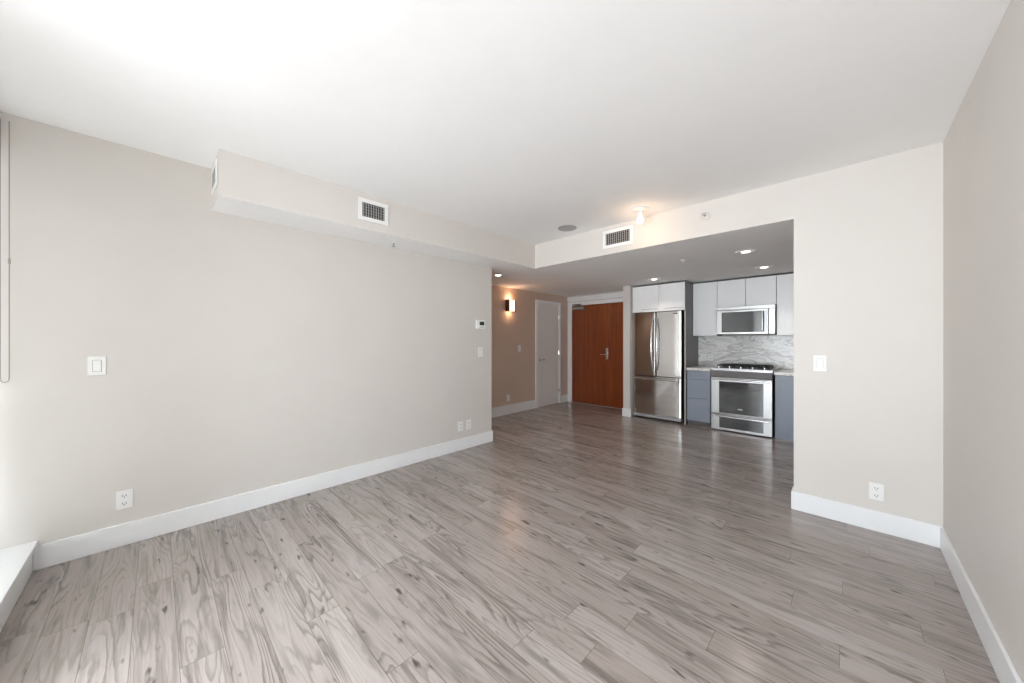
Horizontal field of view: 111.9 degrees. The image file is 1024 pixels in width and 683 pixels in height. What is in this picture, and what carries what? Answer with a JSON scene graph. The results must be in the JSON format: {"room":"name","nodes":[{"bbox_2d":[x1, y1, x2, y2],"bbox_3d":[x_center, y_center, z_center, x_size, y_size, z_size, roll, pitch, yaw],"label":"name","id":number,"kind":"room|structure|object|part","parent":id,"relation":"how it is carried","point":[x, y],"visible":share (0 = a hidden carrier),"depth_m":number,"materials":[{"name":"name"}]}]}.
{"room":"empty living room","nodes":[
{"label":"empty living room","id":0,"kind":"room"},
{"bbox_2d":[0,555,32,631],"bbox_3d":[-2.379,0.027,1.403,1.248,2.546,0.335,0,0,44],"label":"wall","id":1,"kind":"structure","parent":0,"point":[6,609],"depth_m":1.71,"materials":[{"name":"beige paint"}]},
{"bbox_2d":[0,540,37,609],"bbox_3d":[-2.339,1.149,1.445,1.248,0.031,0.252,0,0,44],"label":"windowsill","id":2,"kind":"object","parent":1,"relation":"attached to","point":[13,560],"visible":1,"depth_m":1.76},
{"bbox_2d":[0,112,491,548],"bbox_3d":[-1.647,0.027,3.137,0.120,2.546,3.843,0,0,44],"label":"wall","id":3,"kind":"structure","parent":0,"point":[243,355],"depth_m":2.41,"materials":[{"name":"grey paint"}]},
{"bbox_2d":[88,356,105,375],"bbox_3d":[-2.543,0.154,2.119,0.013,0.116,0.074,0,0,44],"label":"light switch","id":4,"kind":"object","parent":3,"relation":"attached to","point":[96,364],"visible":1,"depth_m":2.12,"materials":[{"name":"white plastic"}]},
{"bbox_2d":[116,489,132,509],"bbox_3d":[-2.467,1.010,2.201,0.009,0.116,0.072,0,0,44],"label":"power outlet","id":5,"kind":"object","parent":3,"relation":"attached to","point":[124,499],"visible":1,"depth_m":2.20,"materials":[{"name":"white plastic"}]},
{"bbox_2d":[120,492,127,498],"bbox_3d":[-2.465,0.986,2.199,0.003,0.033,0.033,0,0,44],"label":"receptacle","id":6,"kind":"object","parent":5,"relation":"attached to","point":[123,495],"depth_m":2.20,"materials":[{"name":"white plastic"}]},
{"bbox_2d":[120,500,127,506],"bbox_3d":[-2.465,1.034,2.199,0.003,0.033,0.033,0,0,44],"label":"receptacle","id":7,"kind":"object","parent":5,"relation":"attached to","point":[123,503],"depth_m":2.20,"materials":[{"name":"white plastic"}]},
{"bbox_2d":[33,430,492,570],"bbox_3d":[-1.477,1.231,3.216,0.015,0.138,3.523,0,0,44],"label":"baseboard","id":8,"kind":"structure","parent":3,"relation":"attached to","point":[56,552],"depth_m":2.53,"materials":[{"name":"white wood"}]},
{"bbox_2d":[458,421,462,431],"bbox_3d":[-0.611,1.017,4.111,0.009,0.116,0.072,0,0,44],"label":"power outlet","id":9,"kind":"object","parent":3,"relation":"attached to","point":[460,424],"visible":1,"depth_m":4.10,"materials":[{"name":"white plastic"}]},
{"bbox_2d":[466,419,470,429],"bbox_3d":[-0.525,1.017,4.199,0.009,0.116,0.072,0,0,44],"label":"power outlet","id":10,"kind":"object","parent":3,"relation":"attached to","point":[468,422],"visible":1,"depth_m":4.19,"materials":[{"name":"white plastic"}]},
{"bbox_2d":[478,347,482,356],"bbox_3d":[-0.393,0.141,4.331,0.013,0.116,0.074,0,0,44],"label":"light switch","id":11,"kind":"object","parent":3,"relation":"attached to","point":[480,349],"visible":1,"depth_m":4.33,"materials":[{"name":"white plastic"}]},
{"bbox_2d":[476,320,485,328],"bbox_3d":[-0.389,-0.203,4.325,0.027,0.110,0.144,0,0,44],"label":"thermostat","id":12,"kind":"object","parent":3,"relation":"attached to","point":[480,324],"visible":1,"depth_m":4.31,"materials":[{"name":"white plastic"}]},
{"bbox_2d":[212,148,534,271],"bbox_3d":[-0.939,-1.094,3.503,0.386,0.304,3.154,0,0,44],"label":"beam","id":13,"kind":"structure","parent":0,"point":[246,187],"depth_m":2.83,"materials":[{"name":"grey paint"}]},
{"bbox_2d":[211,159,216,195],"bbox_3d":[-2.034,-1.112,2.362,0.262,0.170,0.008,0,0,44],"label":"air vent","id":14,"kind":"object","parent":13,"relation":"attached to","point":[214,170],"visible":1,"depth_m":2.33,"materials":[{"name":"white plastic"}]},
{"bbox_2d":[358,197,387,225],"bbox_3d":[-1.186,-1.105,2.966,0.008,0.186,0.262,0,0,44],"label":"air vent","id":15,"kind":"object","parent":13,"relation":"attached to","point":[368,210],"visible":1,"depth_m":2.96,"materials":[{"name":"white plastic"}]},
{"bbox_2d":[0,401,999,682],"bbox_3d":[0.095,1.350,2.892,4.990,0.100,8.680,0,0,44],"label":"floor","id":16,"kind":"structure","parent":0,"point":[581,542],"depth_m":1.85,"materials":[{"name":"grey wood"}]},
{"bbox_2d":[632,310,683,422],"bbox_3d":[2.541,0.412,5.855,0.794,1.775,0.720,0,0,44],"label":"refrigerator","id":17,"kind":"object","parent":16,"relation":"on","point":[658,337],"visible":0.98,"depth_m":5.59,"materials":[{"name":"silver metal"}]},
{"bbox_3d":[2.224,0.057,5.816,0.394,1.043,0.074,0,0,44],"label":"door","id":18,"kind":"part","parent":17,"relation":"part of","materials":[{"name":"silver metal"}]},
{"bbox_3d":[2.298,0.055,5.656,0.098,0.920,0.029,0,0,-35],"label":"handle","id":19,"kind":"part","parent":17,"relation":"part of","materials":[{"name":"silver metal"}]},
{"bbox_3d":[2.313,0.628,5.649,0.695,0.032,0.086,0,0,44],"label":"handle","id":20,"kind":"part","parent":17,"relation":"part of","materials":[{"name":"silver metal"}]},
{"bbox_3d":[2.349,0.055,5.606,0.029,0.920,0.098,0,0,33],"label":"handle","id":21,"kind":"part","parent":17,"relation":"part of","materials":[{"name":"silver metal"}]},
{"bbox_3d":[2.368,0.903,5.677,0.794,0.623,0.074,0,0,44],"label":"freezer drawer","id":22,"kind":"part","parent":17,"relation":"part of","materials":[{"name":"silver metal"}]},
{"bbox_3d":[2.511,0.057,5.537,0.394,1.043,0.074,0,0,44],"label":"door","id":23,"kind":"part","parent":17,"relation":"part of","materials":[{"name":"silver metal"}]},
{"bbox_2d":[633,280,697,424],"bbox_3d":[2.595,0.182,5.869,0.852,2.235,0.655,0,0,44],"label":"tall cabinet","id":24,"kind":"object","parent":16,"relation":"on","point":[675,296],"visible":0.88,"depth_m":5.54,"materials":[{"name":"white laminate"}]},
{"bbox_3d":[2.234,-0.695,5.791,0.440,0.434,0.019,0,0,44],"label":"door","id":25,"kind":"part","parent":24,"relation":"part of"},
{"bbox_3d":[2.538,-0.695,5.496,0.398,0.434,0.019,0,0,44],"label":"door","id":26,"kind":"part","parent":24,"relation":"part of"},
{"bbox_3d":[2.905,0.182,5.591,0.020,2.235,0.623,0,0,44],"label":"panel","id":27,"kind":"part","parent":24,"relation":"part of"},
{"bbox_2d":[687,370,711,426],"bbox_3d":[3.039,0.878,5.474,0.328,0.843,0.603,0,0,44],"label":"base cabinet","id":28,"kind":"object","parent":16,"relation":"on","point":[699,412],"visible":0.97,"depth_m":5.26,"materials":[{"name":"grey laminate"}]},
{"bbox_3d":[2.842,0.523,5.271,0.324,0.123,0.021,0,0,44],"label":"drawer","id":29,"kind":"part","parent":28,"relation":"part of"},
{"bbox_3d":[2.842,0.734,5.271,0.324,0.285,0.021,0,0,44],"label":"drawer","id":30,"kind":"part","parent":28,"relation":"part of","materials":[{"name":"grey wood"}]},
{"bbox_3d":[2.842,1.055,5.271,0.324,0.346,0.021,0,0,44],"label":"drawer","id":31,"kind":"part","parent":28,"relation":"part of","materials":[{"name":"wood"}]},
{"bbox_2d":[686,366,714,370],"bbox_3d":[3.037,0.436,5.467,0.338,0.040,0.617,0,0,44],"label":"countertop","id":32,"kind":"structure","parent":28,"relation":"on","point":[694,368],"depth_m":5.31,"materials":[{"name":"stone"}]},
{"bbox_2d":[710,363,779,436],"bbox_3d":[3.396,0.821,5.052,0.752,0.935,0.700,0,0,44],"label":"range","id":33,"kind":"object","parent":16,"relation":"on","point":[742,395],"visible":1,"depth_m":4.82,"materials":[{"name":"grey metal"}]},
{"bbox_3d":[3.175,1.084,4.825,0.678,0.028,0.066,0,0,44],"label":"handle","id":34,"kind":"part","parent":33,"relation":"part of","materials":[{"name":"silver metal"}]},
{"bbox_3d":[3.175,0.552,4.825,0.678,0.028,0.066,0,0,44],"label":"handle","id":35,"kind":"part","parent":33,"relation":"part of","materials":[{"name":"silver metal"}]},
{"bbox_3d":[3.200,1.180,4.843,0.527,0.150,0.006,0,0,44],"label":"glass panel","id":36,"kind":"part","parent":33,"relation":"part of","materials":[{"name":"black glass"}]},
{"bbox_3d":[3.211,1.175,4.862,0.728,0.226,0.040,0,0,44],"label":"storage drawer","id":37,"kind":"part","parent":33,"relation":"part of","materials":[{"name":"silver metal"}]},
{"bbox_3d":[3.209,0.791,4.860,0.728,0.526,0.044,0,0,44],"label":"oven door","id":38,"kind":"part","parent":33,"relation":"part of","materials":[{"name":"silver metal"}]},
{"bbox_3d":[3.221,0.473,4.872,0.728,0.083,0.102,0,0,44],"label":"control panel","id":39,"kind":"part","parent":33,"relation":"part of","materials":[{"name":"silver metal"}]},
{"bbox_2d":[710,366,779,372],"bbox_3d":[3.412,0.418,5.068,0.752,0.047,0.636,0,0,44],"label":"cooktop","id":40,"kind":"object","parent":33,"relation":"in","point":[717,369],"depth_m":4.88,"materials":[{"name":"silver metal"}]},
{"bbox_2d":[775,375,793,440],"bbox_3d":[3.957,0.878,4.587,0.680,0.843,0.595,0,0,44],"label":"base cabinet","id":41,"kind":"object","parent":16,"relation":"on","point":[784,385],"visible":0.29,"depth_m":4.54,"materials":[{"name":"grey wood"}]},
{"bbox_2d":[774,369,793,375],"bbox_3d":[3.946,0.436,4.582,0.688,0.040,0.617,0,0,44],"label":"countertop","id":42,"kind":"structure","parent":41,"relation":"on","point":[784,372],"depth_m":4.56,"materials":[{"name":"stone"}]},
{"bbox_2d":[0,0,1010,244],"bbox_3d":[-0.596,-1.296,1.454,3.975,0.100,5.655,0,0,44],"label":"ceiling","id":43,"kind":"structure","parent":0,"point":[522,120],"depth_m":1.68,"materials":[{"name":"white paint"}]},
{"bbox_2d":[0,115,10,382],"bbox_3d":[-2.353,-0.052,1.438,1.238,2.355,0.106,0,0,44],"label":"roller blind","id":44,"kind":"object","parent":43,"relation":"hanging from","point":[9,258],"visible":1,"depth_m":1.89,"materials":[{"name":"white fabric"}]},
{"bbox_2d":[558,225,576,230],"bbox_3d":[0.611,-1.242,3.824,0.206,0.007,0.206,0,0,44],"label":"ceiling speaker","id":45,"kind":"object","parent":43,"relation":"attached to","point":[564,227],"visible":1,"depth_m":3.82,"materials":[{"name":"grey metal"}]},
{"bbox_2d":[632,206,648,223],"bbox_3d":[1.213,-1.177,3.272,0.156,0.136,0.156,0,0,44],"label":"ceiling light","id":46,"kind":"object","parent":43,"relation":"attached to","point":[639,210],"visible":1,"depth_m":3.25,"materials":[{"name":"white glass"}]},
{"bbox_3d":[1.213,-1.147,3.272,0.060,0.076,0.060,0,0,44],"label":"bulb","id":47,"kind":"part","parent":46,"relation":"part of","materials":[{"name":"white glass"}]},
{"bbox_2d":[492,285,567,407],"bbox_3d":[0.120,0.179,6.412,0.120,2.242,3.597,0,0,44],"label":"wall","id":48,"kind":"structure","parent":0,"point":[513,371],"depth_m":6.29,"materials":[{"name":"beige paint"}]},
{"bbox_2d":[505,299,515,311],"bbox_3d":[-0.024,-0.620,6.111,0.091,0.210,0.180,0,0,44],"label":"wall sconce","id":49,"kind":"object","parent":48,"relation":"attached to","point":[510,305],"visible":1,"depth_m":6.07,"materials":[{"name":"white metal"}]},
{"bbox_3d":[-0.015,-0.620,6.102,0.058,0.190,0.130,0,0,44],"label":"lamp shade","id":50,"kind":"part","parent":49,"relation":"part of","materials":[{"name":"white glass"}]},
{"bbox_2d":[492,400,535,417],"bbox_3d":[-0.269,1.218,5.915,0.015,0.165,2.062,0,0,44],"label":"baseboard","id":51,"kind":"structure","parent":48,"relation":"attached to","point":[522,406],"depth_m":6.21,"materials":[{"name":"white wood"}]},
{"bbox_2d":[535,300,560,407],"bbox_3d":[0.746,0.254,6.938,0.084,2.092,0.814,0,0,44],"label":"door","id":52,"kind":"structure","parent":48,"relation":"in","point":[547,313],"depth_m":6.93,"materials":[{"name":"grey paint"}]},
{"bbox_2d":[561,394,567,402],"bbox_3d":[1.117,1.225,7.341,0.015,0.150,0.275,0,0,44],"label":"baseboard","id":53,"kind":"structure","parent":48,"relation":"attached to","point":[564,398],"depth_m":7.32,"materials":[{"name":"white wood"}]},
{"bbox_2d":[568,291,622,408],"bbox_3d":[1.801,0.179,6.952,1.538,2.242,0.120,0,0,44],"label":"wall","id":54,"kind":"structure","parent":0,"point":[619,291],"depth_m":6.96,"materials":[{"name":"grey paint"}]},
{"bbox_2d":[567,292,622,301],"bbox_3d":[1.738,-0.870,6.876,1.522,0.090,0.075,0,0,44],"label":"trim","id":55,"kind":"structure","parent":54,"relation":"attached to","point":[619,294],"depth_m":6.92,"materials":[{"name":"white wood"}]},
{"bbox_2d":[568,298,622,408],"bbox_3d":[1.668,0.246,6.901,1.387,2.107,0.158,0,0,44],"label":"door","id":56,"kind":"structure","parent":54,"relation":"in","point":[595,328],"depth_m":6.93,"materials":[{"name":"orange wood"}]},
{"bbox_3d":[2.049,0.279,6.613,0.319,2.022,0.040,0,0,44],"label":"panel","id":57,"kind":"part","parent":56,"relation":"part of","materials":[{"name":"orange wood"}]},
{"bbox_2d":[623,285,633,415],"bbox_3d":[2.199,0.179,6.174,0.117,2.242,0.680,0,0,44],"label":"wall","id":58,"kind":"structure","parent":0,"point":[628,313],"depth_m":5.94,"materials":[{"name":"grey paint"}]},
{"bbox_2d":[622,408,630,416],"bbox_3d":[1.960,1.231,5.922,0.155,0.138,0.015,0,0,44],"label":"baseboard","id":59,"kind":"structure","parent":58,"relation":"attached to","point":[625,412],"depth_m":5.91,"materials":[{"name":"white wood"}]},
{"bbox_2d":[492,223,793,296],"bbox_3d":[1.866,-0.992,4.715,4.990,0.100,3.597,0,0,44],"label":"ceiling","id":60,"kind":"structure","parent":0,"point":[712,259],"depth_m":4.45,"materials":[{"name":"white paint"}]},
{"bbox_2d":[492,274,504,276],"bbox_3d":[-0.198,-0.936,4.956,0.188,0.011,0.188,0,0,44],"label":"recessed light","id":61,"kind":"object","parent":60,"relation":"in","point":[495,275],"visible":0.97,"depth_m":4.94,"materials":[{"name":"white plastic"}]},
{"bbox_2d":[735,249,755,253],"bbox_3d":[2.462,-0.936,3.645,0.188,0.011,0.188,0,0,44],"label":"recessed light","id":62,"kind":"object","parent":60,"relation":"in","point":[746,251],"visible":1,"depth_m":3.62,"materials":[{"name":"white glass"}]},
{"bbox_2d":[756,265,772,268],"bbox_3d":[3.222,-0.936,4.418,0.188,0.011,0.188,0,0,44],"label":"recessed light","id":63,"kind":"object","parent":60,"relation":"in","point":[767,266],"visible":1,"depth_m":4.40,"materials":[{"name":"white glass"}]},
{"bbox_2d":[508,142,942,525],"bbox_3d":[1.360,0.027,3.552,3.855,2.546,0.120,0,0,44],"label":"wall","id":64,"kind":"structure","parent":0,"point":[868,235],"depth_m":2.42,"materials":[{"name":"grey paint"}]},
{"bbox_2d":[603,225,632,248],"bbox_3d":[1.125,-1.102,3.691,0.342,0.192,0.008,0,0,44],"label":"air vent","id":65,"kind":"object","parent":64,"relation":"in","point":[621,236],"visible":1,"depth_m":3.68,"materials":[{"name":"white plastic"}]},
{"bbox_2d":[699,210,710,220],"bbox_3d":[1.718,-1.120,3.088,0.096,0.096,0.045,0,0,44],"label":"sprinkler","id":66,"kind":"object","parent":64,"relation":"attached to","point":[705,215],"visible":1,"depth_m":3.09,"materials":[{"name":"grey paint"}]},
{"bbox_2d":[813,355,826,370],"bbox_3d":[2.281,0.167,2.562,0.074,0.116,0.013,0,0,44],"label":"light switch","id":67,"kind":"object","parent":64,"relation":"attached to","point":[819,361],"visible":1,"depth_m":2.56,"materials":[{"name":"white plastic"}]},
{"bbox_2d":[791,491,943,547],"bbox_3d":[2.428,1.231,2.419,0.744,0.138,0.015,0,0,44],"label":"baseboard","id":68,"kind":"structure","parent":64,"relation":"attached to","point":[894,525],"depth_m":2.38,"materials":[{"name":"white wood"}]},
{"bbox_2d":[869,482,883,501],"bbox_3d":[2.490,1.032,2.363,0.072,0.116,0.009,0,0,44],"label":"power outlet","id":69,"kind":"object","parent":64,"relation":"attached to","point":[876,491],"visible":1,"depth_m":2.36,"materials":[{"name":"white plastic"}]},
{"bbox_2d":[873,485,879,490],"bbox_3d":[2.488,1.008,2.361,0.033,0.033,0.003,0,0,44],"label":"receptacle","id":70,"kind":"object","parent":69,"relation":"attached to","point":[875,487],"depth_m":2.36,"materials":[{"name":"white plastic"}]},
{"bbox_2d":[873,492,879,498],"bbox_3d":[2.488,1.056,2.361,0.033,0.033,0.003,0,0,44],"label":"receptacle","id":71,"kind":"object","parent":69,"relation":"attached to","point":[876,495],"depth_m":2.36,"materials":[{"name":"white plastic"}]},
{"bbox_2d":[698,334,787,369],"bbox_3d":[3.671,0.179,5.385,3.095,2.242,0.120,0,0,44],"label":"wall","id":72,"kind":"structure","parent":0,"point":[769,334],"depth_m":5.34,"materials":[{"name":"grey paint"}]},
{"bbox_2d":[693,281,721,335],"bbox_3d":[3.152,-0.501,5.579,0.344,0.847,0.295,0,0,44],"label":"upper cabinet","id":73,"kind":"object","parent":72,"relation":"attached to","point":[704,294],"visible":0.96,"depth_m":5.46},
{"bbox_2d":[698,335,793,369],"bbox_3d":[3.774,0.169,5.191,1.783,0.493,0.013,0,0,44],"label":"backsplash","id":74,"kind":"structure","parent":72,"relation":"attached to","point":[777,351],"depth_m":5.31,"materials":[{"name":"grey stone"}]},
{"bbox_2d":[700,353,706,359],"bbox_3d":[3.185,0.269,5.747,0.106,0.116,0.008,0,0,44],"label":"double outlet","id":75,"kind":"object","parent":74,"relation":"attached to","point":[703,356],"visible":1,"depth_m":5.75,"materials":[{"name":"white plastic"}]},
{"bbox_2d":[708,354,712,360],"bbox_3d":[3.261,0.269,5.672,0.072,0.116,0.009,0,0,44],"label":"power outlet","id":76,"kind":"object","parent":74,"relation":"attached to","point":[710,356],"visible":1,"depth_m":5.67,"materials":[{"name":"white plastic"}]},
{"bbox_2d":[717,275,776,307],"bbox_3d":[3.540,-0.719,5.202,0.730,0.413,0.295,0,0,44],"label":"upper cabinet","id":77,"kind":"object","parent":72,"relation":"attached to","point":[762,290],"visible":0.94,"depth_m":5.08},
{"bbox_3d":[3.314,-0.714,5.230,0.364,0.403,0.020,0,0,44],"label":"door","id":78,"kind":"part","parent":77,"relation":"part of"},
{"bbox_2d":[717,304,776,334],"bbox_3d":[3.494,-0.299,5.146,0.718,0.414,0.440,0,0,44],"label":"microwave","id":79,"kind":"object","parent":77,"relation":"attached to","point":[754,319],"visible":0.95,"depth_m":5.01,"materials":[{"name":"grey metal"}]},
{"bbox_3d":[3.517,-0.280,4.854,0.020,0.299,0.054,0,0,44],"label":"handle","id":80,"kind":"part","parent":79,"relation":"part of","materials":[{"name":"silver metal"}]},
{"bbox_3d":[3.620,-0.274,4.814,0.075,0.357,0.029,0,0,44],"label":"control panel","id":81,"kind":"part","parent":79,"relation":"part of","materials":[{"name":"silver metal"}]},
{"bbox_3d":[3.577,-0.714,4.974,0.358,0.403,0.020,0,0,44],"label":"door","id":82,"kind":"part","parent":77,"relation":"part of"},
{"bbox_2d":[777,273,793,334],"bbox_3d":[3.998,-0.501,4.757,0.537,0.847,0.295,0,0,44],"label":"upper cabinet","id":83,"kind":"object","parent":72,"relation":"attached to","point":[785,282],"visible":0.3,"depth_m":4.77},
{"bbox_2d":[943,0,1023,682],"bbox_3d":[1.841,0.027,1.195,0.120,2.546,8.680,0,0,44],"label":"wall","id":84,"kind":"structure","parent":0,"point":[983,145],"depth_m":1.44,"materials":[{"name":"grey paint"}]},
{"bbox_2d":[940,527,1022,682],"bbox_3d":[0.761,1.231,0.181,0.015,0.138,5.520,0,0,44],"label":"baseboard","id":85,"kind":"structure","parent":84,"relation":"attached to","point":[1005,670],"depth_m":1.51,"materials":[{"name":"white wood"}]}
]}

